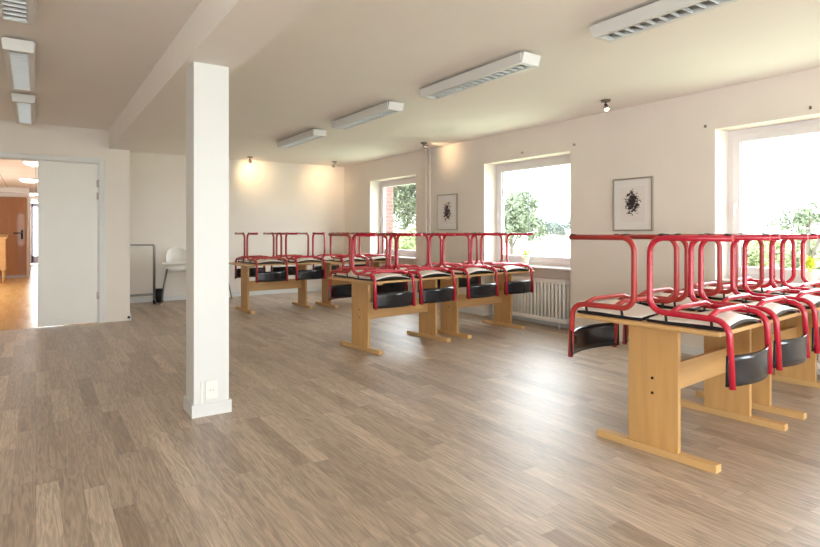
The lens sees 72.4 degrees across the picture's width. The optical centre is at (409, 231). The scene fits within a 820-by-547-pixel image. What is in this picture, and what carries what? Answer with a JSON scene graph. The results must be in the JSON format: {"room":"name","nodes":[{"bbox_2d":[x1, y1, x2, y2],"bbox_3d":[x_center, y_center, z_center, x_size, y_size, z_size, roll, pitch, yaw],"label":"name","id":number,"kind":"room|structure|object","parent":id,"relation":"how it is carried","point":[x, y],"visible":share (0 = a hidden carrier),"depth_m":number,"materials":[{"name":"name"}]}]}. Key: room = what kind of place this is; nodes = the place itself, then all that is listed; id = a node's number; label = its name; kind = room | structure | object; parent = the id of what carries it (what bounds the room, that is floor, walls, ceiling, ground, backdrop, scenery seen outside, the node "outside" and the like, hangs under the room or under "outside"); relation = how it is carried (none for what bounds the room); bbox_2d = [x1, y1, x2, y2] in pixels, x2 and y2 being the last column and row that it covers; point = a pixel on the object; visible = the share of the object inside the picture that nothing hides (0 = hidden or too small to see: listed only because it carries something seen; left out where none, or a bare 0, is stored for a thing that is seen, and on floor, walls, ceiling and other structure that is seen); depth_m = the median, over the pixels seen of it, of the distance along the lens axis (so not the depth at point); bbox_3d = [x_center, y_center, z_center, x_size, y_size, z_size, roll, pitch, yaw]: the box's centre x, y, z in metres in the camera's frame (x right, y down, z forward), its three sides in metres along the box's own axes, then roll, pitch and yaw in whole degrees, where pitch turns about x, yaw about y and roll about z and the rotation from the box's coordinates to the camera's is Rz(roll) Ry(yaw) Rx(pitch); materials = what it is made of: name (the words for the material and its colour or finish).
{"room":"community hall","nodes":[
{"label":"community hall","id":0,"kind":"room"},
{"bbox_2d":[0,193,28,277],"bbox_3d":[-11.404,0.030,14.059,3.050,2.340,0.150,0,0,-34],"label":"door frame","id":1,"kind":"structure","parent":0,"point":[1,194],"depth_m":14.81,"materials":[{"name":"paint"}]},
{"bbox_2d":[0,197,25,277],"bbox_3d":[-10.543,0.145,14.472,1.040,2.090,0.116,0,0,-34],"label":"door","id":2,"kind":"structure","parent":1,"relation":"in","point":[12,209],"depth_m":14.63,"materials":[{"name":"orange wood"}]},
{"bbox_2d":[0,187,28,193],"bbox_3d":[-11.293,-1.070,13.893,3.050,0.140,0.250,0,0,-34],"label":"trim","id":3,"kind":"structure","parent":1,"relation":"attached to","point":[2,189],"depth_m":14.46,"materials":[{"name":"white paint"}]},
{"bbox_2d":[0,159,37,200],"bbox_3d":[-10.273,-1.190,13.401,4.200,0.100,16.700,0,0,-34],"label":"ceiling","id":4,"kind":"structure","parent":0,"point":[10,170],"depth_m":11.20,"materials":[{"name":"white paint"}]},
{"bbox_2d":[18,178,37,182],"bbox_3d":[-8.203,-1.097,12.078,0.400,0.085,0.400,0,0,-34],"label":"lamp","id":5,"kind":"object","parent":4,"relation":"attached to","point":[29,180],"visible":0.89,"depth_m":11.96,"materials":[{"name":"white paint"}]},
{"bbox_2d":[22,160,37,166],"bbox_3d":[-6.043,-1.097,9.072,0.400,0.085,0.400,0,0,-34],"label":"lamp","id":6,"kind":"object","parent":4,"relation":"attached to","point":[31,163],"visible":0.5,"depth_m":8.93,"materials":[{"name":"white paint"}]},
{"bbox_2d":[29,190,30,274],"bbox_3d":[-12.142,0.030,17.775,0.150,2.340,6.850,0,0,-34],"label":"wall","id":7,"kind":"structure","parent":0,"point":[29,190],"depth_m":15.54,"materials":[{"name":"paint"}]},
{"bbox_2d":[31,203,37,262],"bbox_3d":[-13.596,0.065,20.897,0.900,2.230,0.122,0,0,-34],"label":"door","id":8,"kind":"structure","parent":7,"relation":"in","point":[34,259],"depth_m":20.67,"materials":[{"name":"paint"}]},
{"bbox_2d":[0,121,129,321],"bbox_3d":[-5.455,-0.070,6.506,3.955,2.540,0.120,0,0,-34],"label":"wall","id":9,"kind":"structure","parent":0,"point":[38,139],"depth_m":7.41,"materials":[{"name":"paint"}]},
{"bbox_2d":[0,152,104,322],"bbox_3d":[-4.671,0.121,7.021,1.480,2.157,0.134,0,0,-34],"label":"door frame","id":10,"kind":"structure","parent":9,"relation":"attached to","point":[8,156],"depth_m":7.35,"materials":[{"name":"white paint"}]},
{"bbox_2d":[38,161,98,326],"bbox_3d":[-4.361,0.154,7.166,0.673,2.068,0.066,0,0,-34],"label":"door","id":11,"kind":"structure","parent":10,"relation":"attached to","point":[68,194],"depth_m":7.14,"materials":[{"name":"paint"},{"name":"brushed steel"}]},
{"bbox_2d":[186,62,228,404],"bbox_3d":[-1.362,0.052,3.763,0.225,2.296,0.222,0,0,-34],"label":"pillar","id":12,"kind":"structure","parent":0,"point":[207,85],"depth_m":3.67,"materials":[{"name":"white paint"}]},
{"bbox_2d":[183,396,231,418],"bbox_3d":[-1.362,1.159,3.763,0.253,0.082,0.250,0,0,-34],"label":"baseboard","id":13,"kind":"structure","parent":12,"relation":"attached to","point":[223,406],"depth_m":3.66,"materials":[{"name":"white paint"}]},
{"bbox_2d":[201,380,217,403],"bbox_3d":[-1.309,1.060,3.656,0.106,0.170,0.016,0,0,-34],"label":"wall socket","id":14,"kind":"object","parent":12,"relation":"attached to","point":[211,387],"visible":1,"depth_m":3.65,"materials":[{"name":"white plastic"}]},
{"bbox_2d":[130,152,343,297],"bbox_3d":[-3.109,-0.070,10.574,4.705,2.540,0.200,0,0,-34],"label":"wall","id":15,"kind":"structure","parent":0,"point":[264,196],"depth_m":10.43,"materials":[{"name":"paint"}]},
{"bbox_2d":[130,287,321,302],"bbox_3d":[-3.132,1.157,10.430,4.265,0.085,0.014,0,0,-34],"label":"baseboard","id":16,"kind":"structure","parent":15,"relation":"attached to","point":[309,289],"depth_m":10.41,"materials":[{"name":"white paint"}]},
{"bbox_2d":[0,264,819,546],"bbox_3d":[-4.539,1.250,8.993,8.840,0.100,30.400,0,0,-34],"label":"floor","id":17,"kind":"structure","parent":0,"point":[488,438],"depth_m":3.14,"materials":[{"name":"brown wood"}]},
{"bbox_2d":[0,234,7,282],"bbox_3d":[-9.815,0.635,13.040,0.720,1.130,0.610,0,0,-34],"label":"base cabinet","id":18,"kind":"object","parent":17,"relation":"on","point":[3,237],"visible":1,"depth_m":12.98,"materials":[{"name":"brown wood"}]},
{"bbox_2d":[130,244,155,303],"bbox_3d":[-4.447,0.704,9.152,0.515,0.992,0.162,0,0,-34],"label":"metal rack","id":19,"kind":"object","parent":17,"relation":"on","point":[153,245],"visible":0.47,"depth_m":9.23,"materials":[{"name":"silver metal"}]},
{"bbox_2d":[156,288,163,302],"bbox_3d":[-4.258,1.086,9.518,0.158,0.228,0.156,0,0,-34],"label":"waste bin","id":20,"kind":"object","parent":17,"relation":"on","point":[159,291],"visible":0.6,"depth_m":9.46,"materials":[{"name":"black plastic"}]},
{"bbox_2d":[160,247,185,304],"bbox_3d":[-3.932,0.737,9.446,0.522,0.934,0.577,0,0,-25],"label":"high chair","id":21,"kind":"object","parent":17,"relation":"on","point":[176,256],"visible":0.69,"depth_m":9.50,"materials":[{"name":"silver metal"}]},
{"bbox_2d":[162,261,185,263],"bbox_3d":[-3.872,0.515,9.315,0.470,0.040,0.290,0,0,-25],"label":"tray","id":22,"kind":"object","parent":21,"relation":"on","point":[162,261],"depth_m":9.16,"materials":[{"name":"white plastic"}]},
{"bbox_2d":[229,260,232,300],"bbox_3d":[-3.414,0.737,9.791,0.522,0.934,0.577,0,0,-31],"label":"high chair","id":23,"kind":"object","parent":17,"relation":"on","point":[229,260],"visible":0.05,"depth_m":9.72,"materials":[{"name":"silver metal"}]},
{"bbox_2d":[229,261,321,313],"bbox_3d":[-2.107,0.840,8.718,1.220,0.720,0.800,0,0,-36],"label":"table","id":24,"kind":"object","parent":17,"relation":"on","point":[246,285],"visible":0.87,"depth_m":8.61,"materials":[{"name":"brown wood"}]},
{"bbox_2d":[235,232,274,278],"bbox_3d":[-2.440,0.379,8.786,0.500,0.728,0.478,0,0,-36],"label":"chair","id":25,"kind":"object","parent":24,"relation":"on","point":[241,259],"visible":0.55,"depth_m":8.77,"materials":[{"name":"red metal"}]},
{"bbox_2d":[246,232,287,282],"bbox_3d":[-2.135,0.379,8.383,0.500,0.728,0.478,0,0,-36],"label":"chair","id":26,"kind":"object","parent":24,"relation":"on","point":[272,276],"visible":1,"depth_m":8.26,"materials":[{"name":"red metal"}]},
{"bbox_2d":[271,232,308,274],"bbox_3d":[-1.963,0.379,9.133,0.500,0.728,0.478,0,0,-36],"label":"chair","id":27,"kind":"object","parent":24,"relation":"on","point":[291,269],"visible":0.53,"depth_m":9.13,"materials":[{"name":"red metal"}]},
{"bbox_2d":[285,232,325,280],"bbox_3d":[-1.634,0.379,8.748,0.500,0.728,0.478,0,0,-36],"label":"chair","id":28,"kind":"object","parent":24,"relation":"on","point":[318,273],"visible":0.95,"depth_m":8.62,"materials":[{"name":"red metal"}]},
{"bbox_2d":[314,259,393,307],"bbox_3d":[-0.972,0.840,9.332,1.220,0.720,0.800,0,0,-37],"label":"table","id":29,"kind":"object","parent":17,"relation":"on","point":[377,263],"visible":0.49,"depth_m":9.08,"materials":[{"name":"brown wood"}]},
{"bbox_2d":[312,232,349,273],"bbox_3d":[-1.322,0.379,9.384,0.500,0.728,0.478,0,0,-37],"label":"chair","id":30,"kind":"object","parent":29,"relation":"on","point":[325,256],"visible":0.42,"depth_m":9.34,"materials":[{"name":"red metal"}]},
{"bbox_2d":[330,232,368,269],"bbox_3d":[-0.970,0.379,9.017,0.500,0.728,0.478,0,0,-37],"label":"chair","id":31,"kind":"object","parent":29,"relation":"on","point":[340,258],"visible":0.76,"depth_m":9.00,"materials":[{"name":"red metal"}]},
{"bbox_2d":[344,232,378,266],"bbox_3d":[-0.856,0.379,9.730,0.500,0.728,0.478,0,0,-37],"label":"chair","id":32,"kind":"object","parent":29,"relation":"on","point":[353,233],"visible":0.27,"depth_m":9.74,"materials":[{"name":"red metal"}]},
{"bbox_2d":[359,232,396,267],"bbox_3d":[-0.531,0.379,9.343,0.500,0.728,0.478,0,0,-37],"label":"chair","id":33,"kind":"object","parent":29,"relation":"on","point":[370,257],"visible":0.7,"depth_m":9.32,"materials":[{"name":"red metal"}]},
{"bbox_2d":[328,274,461,354],"bbox_3d":[-0.151,0.840,6.032,1.220,0.720,0.800,0,0,-41],"label":"table","id":34,"kind":"object","parent":17,"relation":"on","point":[363,311],"visible":0.77,"depth_m":5.80,"materials":[{"name":"brown wood"}]},
{"bbox_2d":[328,233,387,300],"bbox_3d":[-0.559,0.379,6.008,0.500,0.728,0.478,0,0,-39],"label":"chair","id":35,"kind":"object","parent":34,"relation":"on","point":[345,290],"visible":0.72,"depth_m":5.99,"materials":[{"name":"red metal"}]},
{"bbox_2d":[351,233,415,309],"bbox_3d":[-0.262,0.379,5.597,0.500,0.728,0.478,0,0,-38],"label":"chair","id":36,"kind":"object","parent":34,"relation":"on","point":[404,298],"visible":1,"depth_m":5.48,"materials":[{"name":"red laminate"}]},
{"bbox_2d":[373,233,428,292],"bbox_3d":[-0.108,0.379,6.403,0.500,0.728,0.478,0,0,-39],"label":"chair","id":37,"kind":"object","parent":34,"relation":"on","point":[397,286],"visible":0.42,"depth_m":6.48,"materials":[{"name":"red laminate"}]},
{"bbox_2d":[396,233,455,304],"bbox_3d":[0.174,0.379,5.979,0.500,0.728,0.478,0,0,-39],"label":"chair","id":38,"kind":"object","parent":34,"relation":"on","point":[434,295],"visible":0.91,"depth_m":5.86,"materials":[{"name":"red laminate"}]},
{"bbox_2d":[437,270,534,338],"bbox_3d":[0.822,0.840,6.844,1.220,0.720,0.800,0,0,-39],"label":"table","id":39,"kind":"object","parent":17,"relation":"on","point":[449,310],"visible":0.52,"depth_m":6.70,"materials":[{"name":"brown wood"}]},
{"bbox_2d":[417,233,469,292],"bbox_3d":[0.408,0.379,6.828,0.500,0.728,0.478,0,0,-39],"label":"chair","id":40,"kind":"object","parent":39,"relation":"on","point":[437,264],"visible":0.33,"depth_m":6.80,"materials":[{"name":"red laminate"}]},
{"bbox_2d":[442,233,498,299],"bbox_3d":[0.696,0.379,6.411,0.500,0.728,0.478,0,0,-40],"label":"chair","id":41,"kind":"object","parent":39,"relation":"on","point":[480,290],"visible":0.94,"depth_m":6.30,"materials":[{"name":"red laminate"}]},
{"bbox_2d":[455,233,502,287],"bbox_3d":[0.870,0.379,7.208,0.500,0.728,0.478,0,0,-40],"label":"chair","id":42,"kind":"object","parent":39,"relation":"on","point":[476,280],"visible":0.35,"depth_m":7.25,"materials":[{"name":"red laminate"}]},
{"bbox_2d":[480,233,533,294],"bbox_3d":[1.183,0.379,6.812,0.500,0.728,0.478,0,0,-39],"label":"chair","id":43,"kind":"object","parent":39,"relation":"on","point":[512,287],"visible":0.86,"depth_m":6.69,"materials":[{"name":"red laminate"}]},
{"bbox_2d":[576,308,800,473],"bbox_3d":[1.693,0.840,3.344,1.220,0.720,0.800,0,0,-39],"label":"table","id":44,"kind":"object","parent":17,"relation":"on","point":[658,373],"visible":0.69,"depth_m":3.08,"materials":[{"name":"brown wood"}]},
{"bbox_2d":[568,234,679,356],"bbox_3d":[1.257,0.379,3.315,0.500,0.728,0.478,0,0,-38],"label":"chair","id":45,"kind":"object","parent":44,"relation":"on","point":[581,338],"visible":0.94,"depth_m":3.29,"materials":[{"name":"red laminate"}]},
{"bbox_2d":[622,234,721,344],"bbox_3d":[1.718,0.379,3.685,0.500,0.728,0.478,0,0,-39],"label":"chair","id":46,"kind":"object","parent":44,"relation":"on","point":[668,292],"visible":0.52,"depth_m":3.65,"materials":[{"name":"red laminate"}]},
{"bbox_2d":[647,234,772,389],"bbox_3d":[1.573,0.379,2.927,0.500,0.728,0.478,0,0,-39],"label":"chair","id":47,"kind":"object","parent":44,"relation":"on","point":[754,367],"visible":1,"depth_m":2.81,"materials":[{"name":"paint"}]},
{"bbox_2d":[697,234,809,370],"bbox_3d":[2.032,0.379,3.296,0.500,0.728,0.478,0,0,-39],"label":"chair","id":48,"kind":"object","parent":44,"relation":"on","point":[794,351],"visible":0.7,"depth_m":3.21,"materials":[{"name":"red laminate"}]},
{"bbox_2d":[688,292,819,419],"bbox_3d":[2.684,0.840,4.138,1.220,0.720,0.800,0,0,-39],"label":"table","id":49,"kind":"object","parent":17,"relation":"on","point":[805,373],"visible":0.28,"depth_m":4.26,"materials":[{"name":"brown wood"}]},
{"bbox_2d":[677,233,763,301],"bbox_3d":[2.270,0.379,4.126,0.500,0.728,0.478,0,0,-39],"label":"chair","id":50,"kind":"object","parent":49,"relation":"on","point":[724,292],"visible":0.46,"depth_m":4.09,"materials":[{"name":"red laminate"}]},
{"bbox_2d":[717,233,795,294],"bbox_3d":[2.797,0.379,4.551,0.500,0.728,0.478,0,0,-39],"label":"chair","id":51,"kind":"object","parent":49,"relation":"on","point":[750,281],"visible":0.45,"depth_m":4.52,"materials":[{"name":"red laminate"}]},
{"bbox_2d":[741,234,819,353],"bbox_3d":[2.540,0.379,3.708,0.500,0.728,0.478,0,0,-38],"label":"chair","id":52,"kind":"object","parent":49,"relation":"on","point":[809,299],"visible":0.64,"depth_m":3.65,"materials":[{"name":"red metal"}]},
{"bbox_2d":[779,233,819,296],"bbox_3d":[3.072,0.379,4.137,0.500,0.728,0.478,0,0,-39],"label":"chair","id":53,"kind":"object","parent":49,"relation":"on","point":[814,284],"visible":0.45,"depth_m":4.14,"materials":[{"name":"red metal"}]},
{"bbox_2d":[0,0,819,166],"bbox_3d":[-0.366,-1.415,3.014,8.540,0.150,15.820,0,0,-34],"label":"ceiling","id":54,"kind":"structure","parent":0,"point":[340,59],"depth_m":4.52,"materials":[{"name":"paint"}]},
{"bbox_2d":[0,0,35,25],"bbox_3d":[-1.988,-1.292,2.797,0.200,0.096,1.350,0,0,-34],"label":"ceiling light","id":55,"kind":"object","parent":54,"relation":"attached to","point":[16,11],"visible":1,"depth_m":3.20,"materials":[{"name":"silver metal"}]},
{"bbox_2d":[1,37,35,91],"bbox_3d":[-3.060,-1.292,4.402,0.200,0.096,1.350,0,0,-34],"label":"ceiling light","id":56,"kind":"object","parent":54,"relation":"attached to","point":[19,55],"visible":1,"depth_m":4.17,"materials":[{"name":"silver metal"}]},
{"bbox_2d":[11,93,35,124],"bbox_3d":[-4.082,-1.292,5.932,0.200,0.096,1.350,0,0,-34],"label":"ceiling light","id":57,"kind":"object","parent":54,"relation":"attached to","point":[24,105],"visible":1,"depth_m":5.68,"materials":[{"name":"silver metal"}]},
{"bbox_2d":[109,0,320,150],"bbox_3d":[-0.138,-1.218,1.940,0.325,0.245,13.380,0,0,-34],"label":"beam","id":58,"kind":"structure","parent":54,"relation":"attached to","point":[226,33],"depth_m":3.50,"materials":[{"name":"paint"}]},
{"bbox_2d":[277,129,326,147],"bbox_3d":[-1.532,-1.292,7.803,0.200,0.096,1.350,0,0,-34],"label":"ceiling light","id":59,"kind":"object","parent":54,"relation":"attached to","point":[313,134],"visible":1,"depth_m":7.63,"materials":[{"name":"silver metal"}]},
{"bbox_2d":[331,101,403,129],"bbox_3d":[-0.510,-1.292,6.273,0.200,0.096,1.350,0,0,-34],"label":"ceiling light","id":60,"kind":"object","parent":54,"relation":"attached to","point":[385,109],"visible":1,"depth_m":6.11,"materials":[{"name":"silver metal"}]},
{"bbox_2d":[421,142,427,148],"bbox_3d":[0.216,-1.291,8.441,0.116,0.097,0.098,0,0,-34],"label":"ceiling spotlight","id":61,"kind":"object","parent":54,"relation":"attached to","point":[423,143],"visible":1,"depth_m":8.42,"materials":[{"name":"grey metal"}]},
{"bbox_2d":[419,52,540,99],"bbox_3d":[0.534,-1.292,4.710,0.200,0.096,1.350,0,0,-34],"label":"ceiling light","id":62,"kind":"object","parent":54,"relation":"attached to","point":[519,62],"visible":1,"depth_m":4.55,"materials":[{"name":"silver metal"}]},
{"bbox_2d":[601,99,610,111],"bbox_3d":[1.997,-1.278,5.707,0.100,0.124,0.105,0,0,-34],"label":"ceiling spotlight","id":63,"kind":"object","parent":54,"relation":"attached to","point":[606,107],"visible":1,"depth_m":5.68,"materials":[{"name":"grey metal"}]},
{"bbox_2d":[589,0,738,42],"bbox_3d":[1.606,-1.292,3.105,0.200,0.096,1.350,0,0,-34],"label":"ceiling light","id":64,"kind":"object","parent":54,"relation":"attached to","point":[662,12],"visible":1,"depth_m":3.32,"materials":[{"name":"white paint"}]},
{"bbox_2d":[344,67,819,347],"bbox_3d":[3.052,-0.070,5.297,0.320,2.540,15.820,0,0,-34],"label":"wall","id":65,"kind":"structure","parent":0,"point":[667,140],"depth_m":6.26,"materials":[{"name":"paint"}]},
{"bbox_2d":[373,256,416,259],"bbox_3d":[-0.251,0.465,10.132,0.267,0.030,1.620,0,0,-34],"label":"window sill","id":66,"kind":"structure","parent":65,"relation":"attached to","point":[400,257],"depth_m":9.69,"materials":[{"name":"stone"}]},
{"bbox_2d":[380,177,415,256],"bbox_3d":[-0.136,-0.258,10.209,0.126,1.415,1.550,0,0,-34],"label":"window","id":67,"kind":"structure","parent":65,"relation":"in","point":[412,180],"depth_m":10.58,"materials":[{"name":"white plastic"}]},
{"bbox_2d":[381,263,415,297],"bbox_3d":[-0.266,0.896,10.116,0.144,0.608,1.360,0,0,-34],"label":"radiator","id":68,"kind":"object","parent":65,"relation":"attached to","point":[382,264],"visible":0.08,"depth_m":9.62,"materials":[{"name":"white metal"}]},
{"bbox_2d":[425,149,426,263],"bbox_3d":[0.260,-0.070,9.108,0.034,2.540,0.034,0,0,-34],"label":"pipe","id":69,"kind":"object","parent":65,"relation":"attached to","point":[425,149],"visible":0.6,"depth_m":9.10,"materials":[{"name":"metal"}]},
{"bbox_2d":[429,148,430,232],"bbox_3d":[0.319,-0.070,9.021,0.034,2.540,0.034,0,0,-34],"label":"pipe","id":70,"kind":"object","parent":65,"relation":"attached to","point":[429,148],"visible":0.66,"depth_m":9.01,"materials":[{"name":"metal"}]},
{"bbox_2d":[437,193,457,229],"bbox_3d":[0.576,-0.300,8.693,0.026,0.560,0.508,0,0,-34],"label":"framed picture","id":71,"kind":"object","parent":65,"relation":"attached to","point":[447,204],"visible":1,"depth_m":8.69,"materials":[{"name":"white paper"}]},
{"bbox_2d":[441,200,452,223],"bbox_3d":[0.576,-0.300,8.693,0.001,0.370,0.315,0,0,-34],"label":"artwork","id":72,"kind":"object","parent":71,"relation":"attached to","point":[446,205],"depth_m":8.70},
{"bbox_2d":[485,264,571,271],"bbox_3d":[1.571,0.465,7.404,0.267,0.030,1.620,0,0,-34],"label":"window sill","id":73,"kind":"structure","parent":65,"relation":"attached to","point":[567,269],"depth_m":7.00,"materials":[{"name":"stone"}]},
{"bbox_2d":[521,248,530,264],"bbox_3d":[1.537,0.336,7.444,0.168,0.229,0.167,0,0,-17],"label":"potted plant","id":74,"kind":"object","parent":73,"relation":"on","point":[525,259],"visible":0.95,"depth_m":7.40,"materials":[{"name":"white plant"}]},
{"bbox_2d":[492,275,569,328],"bbox_3d":[1.556,0.896,7.388,0.144,0.608,1.360,0,0,-34],"label":"radiator","id":75,"kind":"object","parent":65,"relation":"attached to","point":[550,299],"visible":0.62,"depth_m":7.05,"materials":[{"name":"white metal"}]},
{"bbox_2d":[496,154,569,266],"bbox_3d":[1.686,-0.258,7.481,0.126,1.415,1.550,0,0,-34],"label":"window","id":76,"kind":"structure","parent":65,"relation":"in","point":[501,169],"depth_m":7.76,"materials":[{"name":"white plastic"}]},
{"bbox_2d":[415,298,819,374],"bbox_3d":[2.979,1.157,5.240,0.164,0.085,15.406,0,0,-34],"label":"baseboard","id":77,"kind":"structure","parent":65,"relation":"attached to","point":[687,349],"depth_m":7.13,"materials":[{"name":"white paint"}]},
{"bbox_2d":[613,176,653,230],"bbox_3d":[2.381,-0.290,5.991,0.026,0.570,0.480,0,0,-34],"label":"framed picture","id":78,"kind":"object","parent":65,"relation":"attached to","point":[633,198],"visible":1,"depth_m":5.98,"materials":[{"name":"white paper"}]},
{"bbox_2d":[620,186,644,221],"bbox_3d":[2.381,-0.290,5.991,0.001,0.376,0.298,0,0,-34],"label":"artwork","id":79,"kind":"object","parent":78,"relation":"attached to","point":[632,198],"depth_m":5.99},
{"bbox_2d":[710,278,819,288],"bbox_3d":[3.387,0.465,4.685,0.267,0.030,1.620,0,0,-34],"label":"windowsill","id":80,"kind":"structure","parent":65,"relation":"attached to","point":[724,280],"depth_m":4.85,"materials":[{"name":"stone"}]},
{"bbox_2d":[805,255,819,281],"bbox_3d":[3.380,0.321,4.711,0.195,0.258,0.178,0,0,-34],"label":"potted plant","id":81,"kind":"object","parent":80,"relation":"on","point":[811,276],"visible":0.84,"depth_m":4.68,"materials":[{"name":"yellow plant"}]},
{"bbox_2d":[728,118,819,282],"bbox_3d":[3.502,-0.258,4.762,0.126,1.415,1.550,0,0,-34],"label":"window","id":82,"kind":"structure","parent":65,"relation":"in","point":[736,138],"depth_m":5.30,"materials":[{"name":"white plastic"}]},
{"bbox_2d":[772,310,819,368],"bbox_3d":[3.375,0.896,4.665,0.144,0.608,1.350,0,0,-34],"label":"radiator","id":83,"kind":"object","parent":65,"relation":"attached to","point":[818,355],"visible":0.02,"depth_m":4.59,"materials":[{"name":"white metal"}]},
{"label":"outside","id":84,"kind":"structure","parent":0,"visible":0},
{"bbox_3d":[90.973,1.625,156.958,314.350,0.150,480.000,0,0,-34],"label":"ground","id":85,"kind":"structure","parent":84,"visible":0},
{"bbox_2d":[386,187,392,248],"bbox_3d":[-0.770,-0.325,11.812,0.540,3.750,0.700,0,0,-34],"label":"brick wall","id":86,"kind":"structure","parent":85,"relation":"on","point":[389,190],"depth_m":11.62,"materials":[{"name":"brick"}]},
{"bbox_2d":[393,184,415,249],"bbox_3d":[-0.222,-0.906,23.796,3.170,4.961,3.798,0,0,-24],"label":"tree","id":87,"kind":"object","parent":85,"relation":"on","point":[404,196],"visible":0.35,"depth_m":23.30,"materials":[{"name":"green plant"}]},
{"bbox_2d":[393,226,415,249],"bbox_3d":[0.054,0.685,18.916,2.752,1.782,2.092,0,0,-4],"label":"bush","id":88,"kind":"object","parent":85,"relation":"on","point":[405,242],"visible":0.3,"depth_m":18.35,"materials":[{"name":"green plant"}]},
{"bbox_2d":[504,189,546,254],"bbox_3d":[3.122,0.135,16.869,1.813,2.881,2.089,0,0,34],"label":"tree","id":89,"kind":"object","parent":85,"relation":"on","point":[515,205],"visible":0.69,"depth_m":16.59,"materials":[{"name":"green plant"}]},
{"bbox_2d":[528,170,528,255],"bbox_3d":[2.541,0.100,12.000,0.020,2.900,0.020,0,0,-34],"label":"mast","id":90,"kind":"object","parent":85,"relation":"on","point":[528,170],"visible":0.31,"depth_m":11.99,"materials":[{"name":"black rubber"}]},
{"bbox_2d":[766,202,819,269],"bbox_3d":[8.529,0.477,12.116,1.042,2.197,1.217,0,0,-22],"label":"tree","id":91,"kind":"object","parent":85,"relation":"on","point":[802,217],"visible":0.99,"depth_m":11.97,"materials":[{"name":"green plant"}]},
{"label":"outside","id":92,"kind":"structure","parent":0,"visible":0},
{"bbox_2d":[412,234,819,269],"bbox_3d":[86.129,1.542,153.723,286.000,0.015,360.000,0,0,-34],"label":"field","id":93,"kind":"structure","parent":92,"point":[556,246],"depth_m":53.72,"materials":[{"name":"white"}]},
{"bbox_2d":[541,220,557,240],"bbox_3d":[22.962,-0.210,93.424,3.290,3.570,3.740,0,0,15],"label":"tree","id":94,"kind":"object","parent":93,"relation":"on","point":[550,225],"visible":0.77,"depth_m":92.44,"materials":[{"name":"green plant"}]},
{"bbox_2d":[554,222,569,235],"bbox_3d":[26.011,-0.092,97.758,3.823,3.334,3.571,0,0,-35],"label":"tree","id":95,"kind":"object","parent":93,"relation":"on","point":[561,228],"visible":0.6,"depth_m":97.09,"materials":[{"name":"green plant"}]},
{"bbox_2d":[564,215,569,227],"bbox_3d":[25.593,-0.598,87.742,2.780,4.345,4.356,0,0,43],"label":"tree","id":96,"kind":"object","parent":93,"relation":"on","point":[567,224],"visible":0.14,"depth_m":86.95,"materials":[{"name":"green plant"}]},
{"bbox_2d":[743,241,768,266],"bbox_3d":[8.425,0.807,14.085,1.267,1.539,1.300,0,0,15],"label":"bush","id":97,"kind":"object","parent":93,"relation":"on","point":[752,249],"visible":0.36,"depth_m":13.74,"materials":[{"name":"green plant"}]},
{"bbox_2d":[753,232,798,267],"bbox_3d":[10.673,0.792,16.457,1.190,1.568,1.159,0,0,0],"label":"bush","id":98,"kind":"object","parent":93,"relation":"on","point":[777,244],"visible":0.17,"depth_m":16.23,"materials":[{"name":"green plant"}]},
{"bbox_2d":[776,232,819,269],"bbox_3d":[9.937,0.757,14.052,1.110,1.638,1.370,0,0,-15],"label":"bush","id":99,"kind":"object","parent":93,"relation":"on","point":[813,242],"visible":0.27,"depth_m":14.05,"materials":[{"name":"green plant"}]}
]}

